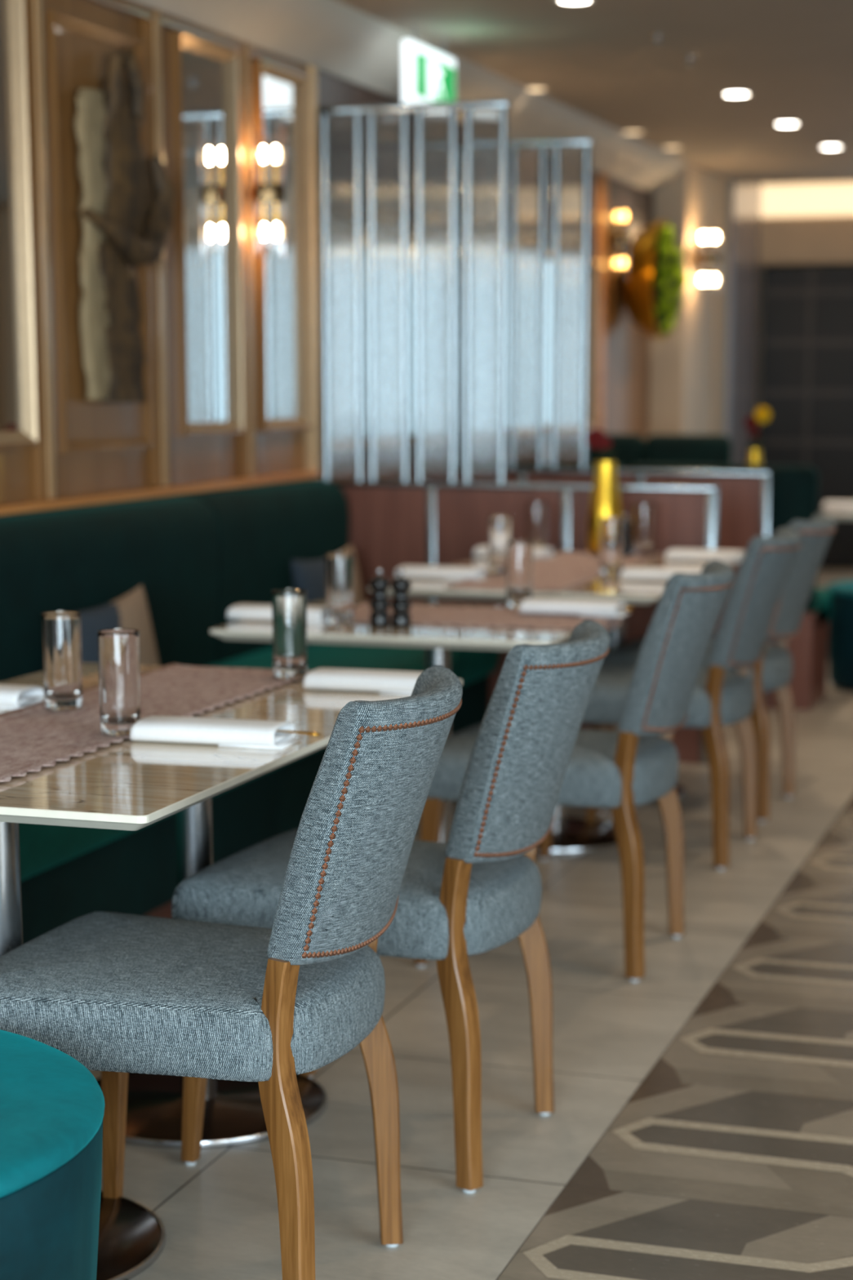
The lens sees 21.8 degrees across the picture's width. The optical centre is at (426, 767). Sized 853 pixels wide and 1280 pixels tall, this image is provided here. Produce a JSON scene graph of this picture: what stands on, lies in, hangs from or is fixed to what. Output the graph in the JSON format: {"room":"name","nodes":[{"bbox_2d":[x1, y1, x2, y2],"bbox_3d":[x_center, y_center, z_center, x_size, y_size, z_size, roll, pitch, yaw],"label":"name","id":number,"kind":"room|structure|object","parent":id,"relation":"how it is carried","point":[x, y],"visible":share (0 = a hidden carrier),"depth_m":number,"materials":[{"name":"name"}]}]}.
{"room":"restaurant","nodes":[
{"label":"restaurant","id":0,"kind":"room"},
{"bbox_2d":[0,0,649,504],"bbox_3d":[-0.847,-1.210,7.062,0.150,2.640,19.500,3,10,18],"label":"wall","id":1,"kind":"structure","parent":0,"point":[81,60],"depth_m":6.58,"materials":[{"name":"brown wood"}]},
{"bbox_2d":[0,0,39,447],"bbox_3d":[-1.164,-1.447,5.726,0.038,1.230,0.540,3,10,18],"label":"wall mirror","id":2,"kind":"object","parent":1,"relation":"attached to","point":[19,413],"visible":1,"depth_m":5.94,"materials":[{"name":"beige mirror"}]},
{"bbox_2d":[0,0,22,431],"bbox_3d":[-1.176,-1.448,5.730,0.004,1.170,0.480,3,10,18],"label":"mirror glass","id":3,"kind":"object","parent":2,"relation":"attached to","point":[11,27],"depth_m":5.92,"materials":[{"name":"mirror"}]},
{"bbox_2d":[25,0,57,500],"bbox_3d":[-1.055,-1.449,6.067,0.036,1.424,0.110,3,10,18],"label":"trim","id":4,"kind":"structure","parent":1,"relation":"attached to","point":[45,478],"depth_m":6.06,"materials":[{"name":"brown wood"}]},
{"bbox_2d":[46,10,153,453],"bbox_3d":[-0.939,-1.527,6.439,0.022,1.200,0.580,3,10,18],"label":"picture frame","id":5,"kind":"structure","parent":1,"relation":"attached to","point":[55,19],"depth_m":6.27,"materials":[{"name":"brown wood"}]},
{"bbox_2d":[73,48,175,402],"bbox_3d":[-0.864,-1.577,6.469,0.139,1.008,0.550,3,10,18],"label":"driftwood sculpture","id":6,"kind":"object","parent":1,"relation":"attached to","point":[118,192],"visible":1,"depth_m":6.39,"materials":[{"name":"brown wood"}]},
{"bbox_2d":[140,8,170,488],"bbox_3d":[-0.821,-1.574,6.776,0.036,1.424,0.110,3,10,18],"label":"trim","id":7,"kind":"structure","parent":1,"relation":"attached to","point":[150,30],"depth_m":6.78,"materials":[{"name":"brown wood"}]},
{"bbox_2d":[0,471,319,515],"bbox_3d":[-1.750,-0.362,4.061,0.055,0.024,8.640,3,10,18],"label":"trim","id":8,"kind":"structure","parent":1,"relation":"attached to","point":[95,499],"depth_m":6.71,"materials":[{"name":"brown wood"}]},
{"bbox_2d":[88,0,308,75],"bbox_3d":[-1.762,-1.760,3.819,0.030,0.035,8.640,3,10,18],"label":"trim","id":9,"kind":"structure","parent":1,"relation":"attached to","point":[128,6],"depth_m":6.96,"materials":[{"name":"brown wood"}]},
{"bbox_2d":[168,30,244,435],"bbox_3d":[-0.701,-1.693,7.126,0.038,1.230,0.470,3,10,18],"label":"wall mirror","id":10,"kind":"object","parent":1,"relation":"attached to","point":[204,74],"visible":1,"depth_m":7.14,"materials":[{"name":"beige paint"}]},
{"bbox_2d":[181,47,231,422],"bbox_3d":[-0.713,-1.694,7.130,0.004,1.170,0.410,3,10,18],"label":"mirror glass","id":11,"kind":"object","parent":10,"relation":"attached to","point":[206,72],"depth_m":7.15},
{"bbox_2d":[237,41,256,478],"bbox_3d":[-0.604,-1.689,7.431,0.036,1.424,0.110,3,10,18],"label":"trim","id":12,"kind":"structure","parent":1,"relation":"attached to","point":[246,440],"depth_m":7.43,"materials":[{"name":"brown wood"}]},
{"bbox_2d":[248,120,285,260],"bbox_3d":[-0.544,-1.917,7.371,0.153,0.455,0.106,3,10,18],"label":"wall sconce","id":13,"kind":"object","parent":1,"relation":"attached to","point":[264,193],"visible":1,"depth_m":7.34,"materials":[{"name":"gold metal"}]},
{"bbox_2d":[251,59,312,431],"bbox_3d":[-0.499,-1.800,7.735,0.038,1.230,0.450,3,10,18],"label":"wall mirror","id":14,"kind":"object","parent":1,"relation":"attached to","point":[282,289],"visible":0.91,"depth_m":7.79,"materials":[{"name":"beige paint"}]},
{"bbox_2d":[262,75,301,419],"bbox_3d":[-0.512,-1.801,7.739,0.004,1.170,0.390,3,10,18],"label":"mirror glass","id":15,"kind":"object","parent":14,"relation":"attached to","point":[282,94],"depth_m":7.79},
{"bbox_2d":[304,65,320,475],"bbox_3d":[-0.415,-1.777,7.981,0.050,1.440,0.045,3,10,18],"label":"trim","id":16,"kind":"structure","parent":1,"relation":"attached to","point":[312,436],"depth_m":7.98,"materials":[{"name":"brown wood"}]},
{"bbox_2d":[319,204,415,452],"bbox_3d":[-0.185,-1.711,8.730,0.038,0.890,1.300,3,10,18],"label":"wall mirror","id":17,"kind":"object","parent":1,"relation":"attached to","point":[411,225],"visible":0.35,"depth_m":8.67,"materials":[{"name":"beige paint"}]},
{"bbox_2d":[362,224,415,438],"bbox_3d":[-0.197,-1.712,8.734,0.004,0.830,1.240,3,10,18],"label":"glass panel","id":18,"kind":"object","parent":17,"relation":"attached to","point":[411,227],"depth_m":9.08,"materials":[{"name":"clear glass"}]},
{"bbox_2d":[130,0,686,193],"bbox_3d":[-1.135,-2.159,5.442,0.230,0.190,16.600,3,10,18],"label":"ceiling beam","id":19,"kind":"structure","parent":1,"relation":"attached to","point":[344,42],"depth_m":8.26,"materials":[{"name":"paint"}]},
{"bbox_2d":[317,70,653,264],"bbox_3d":[0.466,-2.739,10.609,0.020,0.455,5.700,3,10,18],"label":"trim","id":20,"kind":"structure","parent":1,"relation":"attached to","point":[332,91],"depth_m":9.62,"materials":[{"name":"brown wood"}]},
{"bbox_2d":[462,242,509,436],"bbox_3d":[0.264,-1.950,10.088,0.038,0.890,1.300,3,10,18],"label":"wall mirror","id":21,"kind":"object","parent":1,"relation":"attached to","point":[508,243],"visible":0.02,"depth_m":10.48,"materials":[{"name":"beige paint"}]},
{"bbox_2d":[544,250,598,433],"bbox_3d":[0.706,-2.184,11.423,0.038,0.890,1.310,3,10,18],"label":"wall mirror","id":22,"kind":"object","parent":1,"relation":"attached to","point":[593,265],"visible":0.32,"depth_m":11.96,"materials":[{"name":"beige mirror"}]},
{"bbox_2d":[591,172,608,431],"bbox_3d":[0.947,-2.454,12.123,0.040,1.540,0.140,3,10,18],"label":"trim","id":23,"kind":"structure","parent":1,"relation":"attached to","point":[602,178],"depth_m":12.07,"materials":[{"name":"brown wood"}]},
{"bbox_2d":[607,195,630,279],"bbox_3d":[1.044,-2.911,12.193,0.153,0.455,0.106,3,10,18],"label":"wall sconce","id":24,"kind":"object","parent":1,"relation":"attached to","point":[616,239],"visible":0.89,"depth_m":12.16,"materials":[{"name":"glass"}]},
{"bbox_2d":[622,219,688,340],"bbox_3d":[1.306,-2.782,12.662,0.338,0.670,0.670,3,10,18],"label":"wall planter","id":25,"kind":"object","parent":1,"relation":"attached to","point":[651,295],"visible":0.99,"depth_m":12.63,"materials":[{"name":"gold metal"}]},
{"bbox_2d":[88,568,852,1279],"bbox_3d":[2.005,0.251,6.375,6.450,0.001,19.500,3,10,18],"label":"floor","id":26,"kind":"structure","parent":0,"point":[700,1126],"depth_m":4.21,"materials":[{"name":"tile"}]},
{"bbox_2d":[0,1029,104,1279],"bbox_3d":[-0.810,0.642,2.719,0.833,0.495,0.833,3,10,18],"label":"round ottoman","id":27,"kind":"object","parent":26,"relation":"on","point":[52,1106],"visible":1,"depth_m":2.60,"materials":[{"name":"teal fabric"}]},
{"bbox_2d":[0,1029,104,1197],"bbox_3d":[-0.810,0.416,2.679,0.833,0.037,0.833,3,10,18],"label":"cushion","id":28,"kind":"object","parent":27,"relation":"on","point":[52,1106],"depth_m":2.64,"materials":[{"name":"teal fabric"}]},
{"bbox_2d":[0,662,462,1279],"bbox_3d":[-0.579,0.293,3.966,0.870,0.750,1.558,3,10,18],"label":"dining table","id":29,"kind":"object","parent":26,"relation":"on","point":[127,784],"visible":0.39,"depth_m":3.57,"materials":[{"name":"stone"}]},
{"bbox_2d":[0,684,44,710],"bbox_3d":[-0.849,-0.138,4.144,0.270,0.037,0.105,3,10,18],"label":"folded napkin","id":30,"kind":"object","parent":29,"relation":"on","point":[11,696],"visible":0.95,"depth_m":4.09,"materials":[{"name":"white fabric"}]},
{"bbox_2d":[0,684,130,782],"bbox_3d":[-0.632,-0.066,3.814,0.349,0.008,0.996,3,10,18],"label":"table runner","id":31,"kind":"object","parent":29,"relation":"on","point":[36,736],"depth_m":3.75,"materials":[{"name":"fabric"}]},
{"bbox_2d":[41,611,82,710],"bbox_3d":[-0.664,-0.196,4.045,0.070,0.174,0.070,3,10,18],"label":"glass","id":32,"kind":"object","parent":31,"relation":"on","point":[61,630],"visible":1,"depth_m":4.02,"materials":[{"name":"clear glass"}]},
{"bbox_2d":[97,628,141,735],"bbox_3d":[-0.520,-0.146,3.761,0.070,0.174,0.070,0,10,1],"label":"glass","id":33,"kind":"object","parent":31,"relation":"on","point":[118,649],"visible":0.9,"depth_m":3.73,"materials":[{"name":"clear glass"}]},
{"bbox_2d":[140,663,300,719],"bbox_3d":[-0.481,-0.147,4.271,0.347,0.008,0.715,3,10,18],"label":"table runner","id":34,"kind":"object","parent":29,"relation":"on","point":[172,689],"depth_m":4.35,"materials":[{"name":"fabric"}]},
{"bbox_2d":[271,589,306,679],"bbox_3d":[-0.275,-0.270,4.467,0.070,0.174,0.070,-3,10,-16],"label":"glass","id":35,"kind":"object","parent":34,"relation":"on","point":[289,606],"visible":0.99,"depth_m":4.44,"materials":[{"name":"white"}]},
{"bbox_2d":[129,715,320,750],"bbox_3d":[-0.333,-0.061,3.704,0.315,0.037,0.105,3,10,16],"label":"folded napkin","id":36,"kind":"object","parent":29,"relation":"on","point":[223,732],"depth_m":3.67,"materials":[{"name":"white fabric"}]},
{"bbox_2d":[302,667,422,694],"bbox_3d":[-0.099,-0.170,4.328,0.270,0.037,0.105,3,10,16],"label":"folded napkin","id":37,"kind":"object","parent":29,"relation":"on","point":[383,682],"visible":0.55,"depth_m":4.29,"materials":[{"name":"white fabric"}]},
{"bbox_2d":[0,665,462,1279],"bbox_3d":[-0.304,0.323,3.283,0.709,0.928,0.542,3,10,16],"label":"dining chair","id":38,"kind":"object","parent":26,"relation":"on","point":[119,994],"visible":0.99,"depth_m":3.08,"materials":[{"name":"blue fabric"}]},
{"bbox_2d":[0,479,499,944],"bbox_3d":[-1.406,0.152,4.085,0.740,0.988,8.530,3,10,18],"label":"bench","id":39,"kind":"object","parent":26,"relation":"on","point":[195,557],"visible":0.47,"depth_m":6.30,"materials":[{"name":"green fabric"}]},
{"bbox_2d":[77,584,159,666],"bbox_3d":[-0.873,-0.318,6.074,0.138,0.326,0.539,5,11,26],"label":"throw pillow","id":40,"kind":"object","parent":39,"relation":"on","point":[131,611],"visible":0.36,"depth_m":6.09,"materials":[{"name":"beige fabric"}]},
{"bbox_2d":[18,664,337,880],"bbox_3d":[-0.818,-0.042,5.843,0.715,0.162,2.430,3,10,18],"label":"seat cushion","id":41,"kind":"object","parent":39,"relation":"on","point":[46,851],"depth_m":4.88,"materials":[{"name":"green fabric"}]},
{"bbox_2d":[290,544,363,645],"bbox_3d":[-0.337,-0.602,7.694,0.134,0.311,0.531,5,11,25],"label":"throw pillow","id":42,"kind":"object","parent":39,"relation":"on","point":[309,576],"visible":0.32,"depth_m":7.51,"materials":[{"name":"grey fabric"}]},
{"bbox_2d":[214,643,499,686],"bbox_3d":[-0.256,-0.341,7.542,0.715,0.162,1.180,3,10,18],"label":"seat cushion","id":43,"kind":"object","parent":39,"relation":"on","point":[474,667],"depth_m":7.28,"materials":[{"name":"green fabric"}]},
{"bbox_2d":[171,619,609,1193],"bbox_3d":[-0.039,0.210,3.926,0.709,0.928,0.542,4,11,20],"label":"dining chair","id":44,"kind":"object","parent":26,"relation":"on","point":[479,891],"visible":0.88,"depth_m":3.71,"materials":[{"name":"fabric"}]},
{"bbox_2d":[209,600,573,843],"bbox_3d":[-0.004,-0.008,5.681,0.855,0.750,0.770,3,10,18],"label":"dining table","id":45,"kind":"object","parent":26,"relation":"on","point":[437,641],"visible":0.19,"depth_m":5.34,"materials":[{"name":"stone"}]},
{"bbox_2d":[226,603,327,624],"bbox_3d":[-0.361,-0.389,5.572,0.270,0.037,0.105,3,10,18],"label":"folded napkin","id":46,"kind":"object","parent":45,"relation":"on","point":[242,611],"visible":0.64,"depth_m":5.54,"materials":[{"name":"white fabric"}]},
{"bbox_2d":[325,552,354,625],"bbox_3d":[-0.214,-0.441,5.471,0.070,0.174,0.070,-7,12,-33],"label":"glass","id":47,"kind":"object","parent":45,"relation":"on","point":[340,566],"visible":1,"depth_m":5.44,"materials":[{"name":"white"}]},
{"bbox_2d":[368,568,390,627],"bbox_3d":[-0.115,-0.418,5.430,0.051,0.144,0.051,3,10,18],"label":"pepper mill","id":48,"kind":"object","parent":45,"relation":"on","point":[380,617],"visible":1,"depth_m":5.42,"materials":[{"name":"black paint"}]},
{"bbox_2d":[390,568,411,628],"bbox_3d":[-0.062,-0.414,5.410,0.051,0.144,0.051,-4,11,-22],"label":"pepper mill","id":49,"kind":"object","parent":45,"relation":"on","point":[401,618],"visible":1,"depth_m":5.39,"materials":[{"name":"black paint"}]},
{"bbox_2d":[321,603,622,631],"bbox_3d":[0.103,-0.372,5.651,0.709,0.038,0.430,3,10,18],"label":"table runner","id":50,"kind":"object","parent":45,"relation":"on","point":[479,616],"visible":0.63,"depth_m":5.63,"materials":[{"name":"fabric"}]},
{"bbox_2d":[519,597,633,617],"bbox_3d":[0.387,-0.412,5.673,0.288,0.037,0.105,3,10,18],"label":"folded napkin","id":51,"kind":"object","parent":50,"relation":"on","point":[582,607],"depth_m":5.64,"materials":[{"name":"white fabric"}]},
{"bbox_2d":[506,540,533,608],"bbox_3d":[0.246,-0.512,5.873,0.070,0.174,0.070,8,13,39],"label":"glass","id":52,"kind":"object","parent":45,"relation":"on","point":[519,553],"visible":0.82,"depth_m":5.84,"materials":[{"name":"white"}]},
{"bbox_2d":[329,480,718,764],"bbox_3d":[0.298,-0.538,8.035,1.502,0.980,0.074,3,10,18],"label":"wall","id":53,"kind":"structure","parent":26,"relation":"on","point":[393,524],"depth_m":7.98,"materials":[{"name":"red wood"}]},
{"bbox_2d":[312,99,508,483],"bbox_3d":[-0.068,-1.694,7.953,0.739,1.325,0.032,3,10,18],"label":"glass screen","id":54,"kind":"object","parent":53,"relation":"on","point":[485,132],"visible":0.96,"depth_m":7.93,"materials":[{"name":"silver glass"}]},
{"bbox_2d":[368,551,740,853],"bbox_3d":[0.461,-0.256,7.094,0.860,0.750,1.543,3,10,18],"label":"dining table","id":55,"kind":"object","parent":26,"relation":"on","point":[570,834],"visible":0.29,"depth_m":6.52,"materials":[{"name":"stone"}]},
{"bbox_2d":[395,564,488,580],"bbox_3d":[0.045,-0.593,6.736,0.270,0.037,0.105,3,10,18],"label":"folded napkin","id":56,"kind":"object","parent":55,"relation":"on","point":[411,571],"visible":0.95,"depth_m":6.70,"materials":[{"name":"white fabric"}]},
{"bbox_2d":[444,573,506,590],"bbox_3d":[0.208,-0.551,6.584,0.203,0.008,0.516,3,10,18],"label":"table runner","id":57,"kind":"object","parent":55,"relation":"on","point":[495,581],"depth_m":6.56,"materials":[{"name":"fabric"}]},
{"bbox_2d":[488,515,511,573],"bbox_3d":[0.227,-0.692,6.872,0.070,0.174,0.070,4,11,22],"label":"glass","id":58,"kind":"object","parent":57,"relation":"on","point":[500,526],"visible":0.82,"depth_m":6.84,"materials":[{"name":"white"}]},
{"bbox_2d":[472,545,556,559],"bbox_3d":[0.299,-0.734,7.535,0.270,0.037,0.105,3,10,18],"label":"folded napkin","id":59,"kind":"object","parent":55,"relation":"on","point":[482,550],"visible":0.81,"depth_m":7.51,"materials":[{"name":"white fabric"}]},
{"bbox_2d":[526,502,546,546],"bbox_3d":[0.384,-0.839,7.734,0.070,0.174,0.070,1,10,5],"label":"glass","id":60,"kind":"object","parent":55,"relation":"on","point":[536,512],"visible":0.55,"depth_m":7.71,"materials":[{"name":"white"}]},
{"bbox_2d":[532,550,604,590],"bbox_3d":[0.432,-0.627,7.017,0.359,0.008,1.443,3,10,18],"label":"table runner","id":61,"kind":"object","parent":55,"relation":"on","point":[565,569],"depth_m":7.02,"materials":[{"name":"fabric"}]},
{"bbox_2d":[600,516,622,574],"bbox_3d":[0.573,-0.688,6.876,0.070,0.174,0.070,-2,10,-12],"label":"glass","id":62,"kind":"object","parent":55,"relation":"on","point":[611,527],"visible":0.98,"depth_m":6.85,"materials":[{"name":"white"}]},
{"bbox_2d":[622,552,663,568],"bbox_3d":[0.668,-0.684,7.341,0.110,0.008,0.599,3,10,18],"label":"table runner","id":63,"kind":"object","parent":55,"relation":"on","point":[627,561],"depth_m":7.45,"materials":[{"name":"fabric"}]},
{"bbox_2d":[586,428,623,554],"bbox_3d":[0.611,-0.951,7.618,0.134,0.426,0.128,3,10,18],"label":"flower vase","id":64,"kind":"object","parent":63,"relation":"on","point":[605,499],"visible":0.88,"depth_m":7.58,"materials":[{"name":"gold metal"}]},
{"bbox_2d":[622,513,633,555],"bbox_3d":[0.676,-0.793,7.539,0.051,0.144,0.051,-4,11,-22],"label":"pepper mill","id":65,"kind":"object","parent":63,"relation":"on","point":[627,524],"visible":0.7,"depth_m":7.52,"materials":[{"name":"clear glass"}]},
{"bbox_2d":[633,502,654,555],"bbox_3d":[0.742,-0.816,7.577,0.070,0.174,0.070,-6,11,-29],"label":"glass","id":66,"kind":"object","parent":63,"relation":"on","point":[643,513],"visible":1,"depth_m":7.55,"materials":[{"name":"white"}]},
{"bbox_2d":[620,566,702,581],"bbox_3d":[0.724,-0.582,6.674,0.270,0.037,0.105,3,10,18],"label":"folded napkin","id":67,"kind":"object","parent":55,"relation":"on","point":[630,573],"visible":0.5,"depth_m":6.64,"materials":[{"name":"white fabric"}]},
{"bbox_2d":[664,548,746,563],"bbox_3d":[0.936,-0.709,7.393,0.270,0.037,0.105,3,10,18],"label":"folded napkin","id":68,"kind":"object","parent":55,"relation":"on","point":[673,554],"visible":0.81,"depth_m":7.36,"materials":[{"name":"white fabric"}]},
{"bbox_2d":[413,559,734,981],"bbox_3d":[0.358,-0.019,5.232,0.709,0.928,0.542,3,11,19],"label":"dining chair","id":69,"kind":"object","parent":26,"relation":"on","point":[637,763],"visible":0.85,"depth_m":5.01,"materials":[{"name":"fabric"}]},
{"bbox_2d":[424,466,772,707],"bbox_3d":[0.693,-0.756,9.275,1.474,0.980,0.074,3,10,18],"label":"wall","id":70,"kind":"structure","parent":26,"relation":"on","point":[744,497],"depth_m":9.03,"materials":[{"name":"red wood"}]},
{"bbox_2d":[457,137,591,469],"bbox_3d":[0.330,-1.911,9.192,0.707,1.325,0.032,3,10,18],"label":"glass screen","id":71,"kind":"object","parent":70,"relation":"on","point":[571,166],"visible":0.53,"depth_m":9.13,"materials":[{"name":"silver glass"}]},
{"bbox_2d":[586,433,732,469],"bbox_3d":[1.032,-1.110,11.018,0.880,1.075,0.560,3,10,18],"label":"bench","id":72,"kind":"object","parent":26,"relation":"on","point":[632,449],"visible":0.23,"depth_m":11.03,"materials":[{"name":"green fabric"}]},
{"bbox_2d":[506,462,831,711],"bbox_3d":[0.906,-0.817,9.562,1.600,1.000,0.560,3,10,18],"label":"bench","id":73,"kind":"object","parent":26,"relation":"on","point":[795,488],"visible":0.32,"depth_m":9.12,"materials":[{"name":"green fabric"}]},
{"bbox_2d":[807,587,831,626],"bbox_3d":[0.921,-0.707,9.630,1.600,0.160,0.460,3,10,18],"label":"seat cushion","id":74,"kind":"object","parent":73,"relation":"on","point":[821,606],"depth_m":9.36,"materials":[{"name":"green fabric"}]},
{"bbox_2d":[538,527,801,869],"bbox_3d":[0.706,-0.221,6.379,0.709,0.928,0.542,3,11,19],"label":"dining chair","id":75,"kind":"object","parent":26,"relation":"on","point":[721,696],"visible":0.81,"depth_m":6.16,"materials":[{"name":"fabric"}]},
{"bbox_2d":[597,512,835,822],"bbox_3d":[0.927,-0.338,7.048,0.709,0.928,0.542,4,11,20],"label":"dining chair","id":76,"kind":"object","parent":26,"relation":"on","point":[774,671],"visible":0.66,"depth_m":6.84,"materials":[{"name":"fabric"}]},
{"bbox_2d":[759,265,852,569],"bbox_3d":[2.760,-2.496,15.857,0.735,2.130,0.170,3,10,18],"label":"door","id":77,"kind":"structure","parent":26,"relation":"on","point":[806,377],"depth_m":15.76,"materials":[{"name":"black wood"}]},
{"bbox_2d":[817,499,852,519],"bbox_3d":[2.366,-0.871,10.597,0.820,0.750,1.400,3,10,18],"label":"dining table","id":78,"kind":"object","parent":26,"relation":"on","point":[837,514],"visible":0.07,"depth_m":10.00,"materials":[{"name":"stone"}]},
{"bbox_2d":[822,501,852,509],"bbox_3d":[1.978,-1.218,10.291,0.270,0.037,0.105,3,10,18],"label":"folded napkin","id":79,"kind":"object","parent":78,"relation":"on","point":[827,504],"visible":1,"depth_m":10.27,"materials":[{"name":"white fabric"}]},
{"bbox_2d":[826,580,852,691],"bbox_3d":[2.068,-0.587,9.816,0.602,0.460,0.602,3,10,18],"label":"round ottoman","id":80,"kind":"object","parent":26,"relation":"on","point":[840,654],"visible":0.88,"depth_m":9.69,"materials":[{"name":"teal fabric"}]},
{"bbox_2d":[826,580,852,595],"bbox_3d":[2.068,-0.795,9.780,0.602,0.037,0.602,3,10,18],"label":"cushion","id":81,"kind":"object","parent":80,"relation":"on","point":[842,588],"depth_m":9.70,"materials":[{"name":"teal fabric"}]},
{"bbox_3d":[1.140,-0.804,10.213,1.050,0.750,0.660,3,10,18],"label":"dining table","id":82,"kind":"object","parent":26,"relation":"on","visible":0},
{"bbox_2d":[744,406,771,464],"bbox_3d":[1.474,-1.372,9.896,0.120,0.478,0.098,3,10,18],"label":"flower vase","id":83,"kind":"object","parent":82,"relation":"on","point":[762,414],"visible":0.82,"depth_m":9.87,"materials":[{"name":"gold metal"}]},
{"bbox_2d":[336,0,852,182],"bbox_3d":[2.021,-2.525,5.936,6.450,0.380,19.600,3,10,18],"label":"ceiling","id":84,"kind":"structure","parent":0,"point":[602,60],"depth_m":9.03,"materials":[{"name":"paint"}]},
{"bbox_2d":[401,25,455,113],"bbox_3d":[0.012,-2.599,8.296,0.047,0.290,0.540,3,10,18],"label":"exit sign","id":85,"kind":"object","parent":84,"relation":"hanging from","point":[428,74],"visible":0.86,"depth_m":8.19,"materials":[{"name":"white plastic"}]},
{"bbox_2d":[524,86,550,92],"bbox_3d":[0.480,-3.022,9.882,0.140,0.007,0.140,3,10,18],"label":"recessed light","id":86,"kind":"object","parent":84,"relation":"in","point":[534,89],"visible":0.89,"depth_m":9.86,"materials":[{"name":"paint"}]},
{"bbox_2d":[554,0,595,4],"bbox_3d":[0.504,-2.614,7.554,0.140,0.007,0.140,3,10,18],"label":"recessed light","id":87,"kind":"object","parent":84,"relation":"in","point":[561,2],"visible":1,"depth_m":7.58,"materials":[{"name":"white"}]},
{"bbox_2d":[621,130,646,134],"bbox_3d":[1.082,-3.325,11.605,0.140,0.007,0.140,3,10,18],"label":"recessed light","id":88,"kind":"object","parent":84,"relation":"in","point":[630,132],"visible":1,"depth_m":11.60,"materials":[{"name":"paint"}]},
{"bbox_2d":[653,33,664,43],"bbox_3d":[0.871,-2.737,8.329,0.044,0.030,0.044,3,10,18],"label":"sprinkler head","id":89,"kind":"object","parent":84,"relation":"attached to","point":[658,35],"visible":1,"depth_m":8.32},
{"bbox_2d":[660,146,684,149],"bbox_3d":[1.374,-3.463,12.392,0.140,0.007,0.140,3,10,18],"label":"recessed light","id":90,"kind":"object","parent":84,"relation":"in","point":[664,147],"visible":1,"depth_m":12.38,"materials":[{"name":"paint"}]},
{"bbox_2d":[684,55,695,64],"bbox_3d":[1.056,-2.836,8.891,0.044,0.030,0.044,3,10,18],"label":"sprinkler head","id":91,"kind":"object","parent":84,"relation":"attached to","point":[690,62],"visible":1,"depth_m":8.88},
{"bbox_2d":[720,91,751,97],"bbox_3d":[1.404,-3.052,10.051,0.140,0.007,0.140,3,10,18],"label":"recessed light","id":92,"kind":"object","parent":84,"relation":"in","point":[735,94],"visible":1,"depth_m":10.05,"materials":[{"name":"white"}]},
{"bbox_2d":[773,121,801,126],"bbox_3d":[1.826,-3.260,11.232,0.140,0.007,0.140,3,10,18],"label":"recessed light","id":93,"kind":"object","parent":84,"relation":"in","point":[788,123],"visible":1,"depth_m":11.23,"materials":[{"name":"white"}]},
{"bbox_2d":[818,145,844,148],"bbox_3d":[2.253,-3.456,12.348,0.140,0.007,0.140,3,10,18],"label":"recessed light","id":94,"kind":"object","parent":84,"relation":"in","point":[824,146],"visible":1,"depth_m":12.34,"materials":[{"name":"white"}]},
{"bbox_2d":[648,161,717,436],"bbox_3d":[1.597,-2.396,13.873,0.215,2.620,0.960,3,10,18],"label":"wall column","id":95,"kind":"structure","parent":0,"point":[681,365],"depth_m":13.46,"materials":[{"name":"paint"}]},
{"bbox_2d":[691,218,721,295],"bbox_3d":[1.690,-3.077,13.370,0.176,0.455,0.153,3,10,18],"label":"wall sconce","id":96,"kind":"object","parent":95,"relation":"attached to","point":[703,258],"visible":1,"depth_m":13.33,"materials":[{"name":"glass"}]},
{"bbox_2d":[711,174,762,464],"bbox_3d":[1.999,-2.768,15.036,0.230,2.950,1.590,3,10,18],"label":"wall","id":97,"kind":"structure","parent":0,"point":[745,202],"depth_m":14.88,"materials":[{"name":"grey paint"}]},
{"bbox_2d":[755,180,852,448],"bbox_3d":[5.081,-2.832,15.255,6.250,3.000,0.150,3,10,18],"label":"wall","id":98,"kind":"structure","parent":0,"point":[762,268],"depth_m":15.94,"materials":[{"name":"beige paint"}]},
{"bbox_2d":[759,217,852,266],"bbox_3d":[2.644,-3.701,15.636,0.990,0.300,0.340,3,10,18],"label":"trim","id":99,"kind":"structure","parent":98,"relation":"attached to","point":[815,242],"depth_m":15.46,"materials":[{"name":"beige paint"}]},
{"bbox_2d":[761,182,852,217],"bbox_3d":[2.848,-3.966,15.473,1.450,0.220,0.050,3,10,18],"label":"light","id":100,"kind":"object","parent":98,"relation":"attached to","point":[815,199],"visible":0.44,"depth_m":15.51,"materials":[{"name":"white"}]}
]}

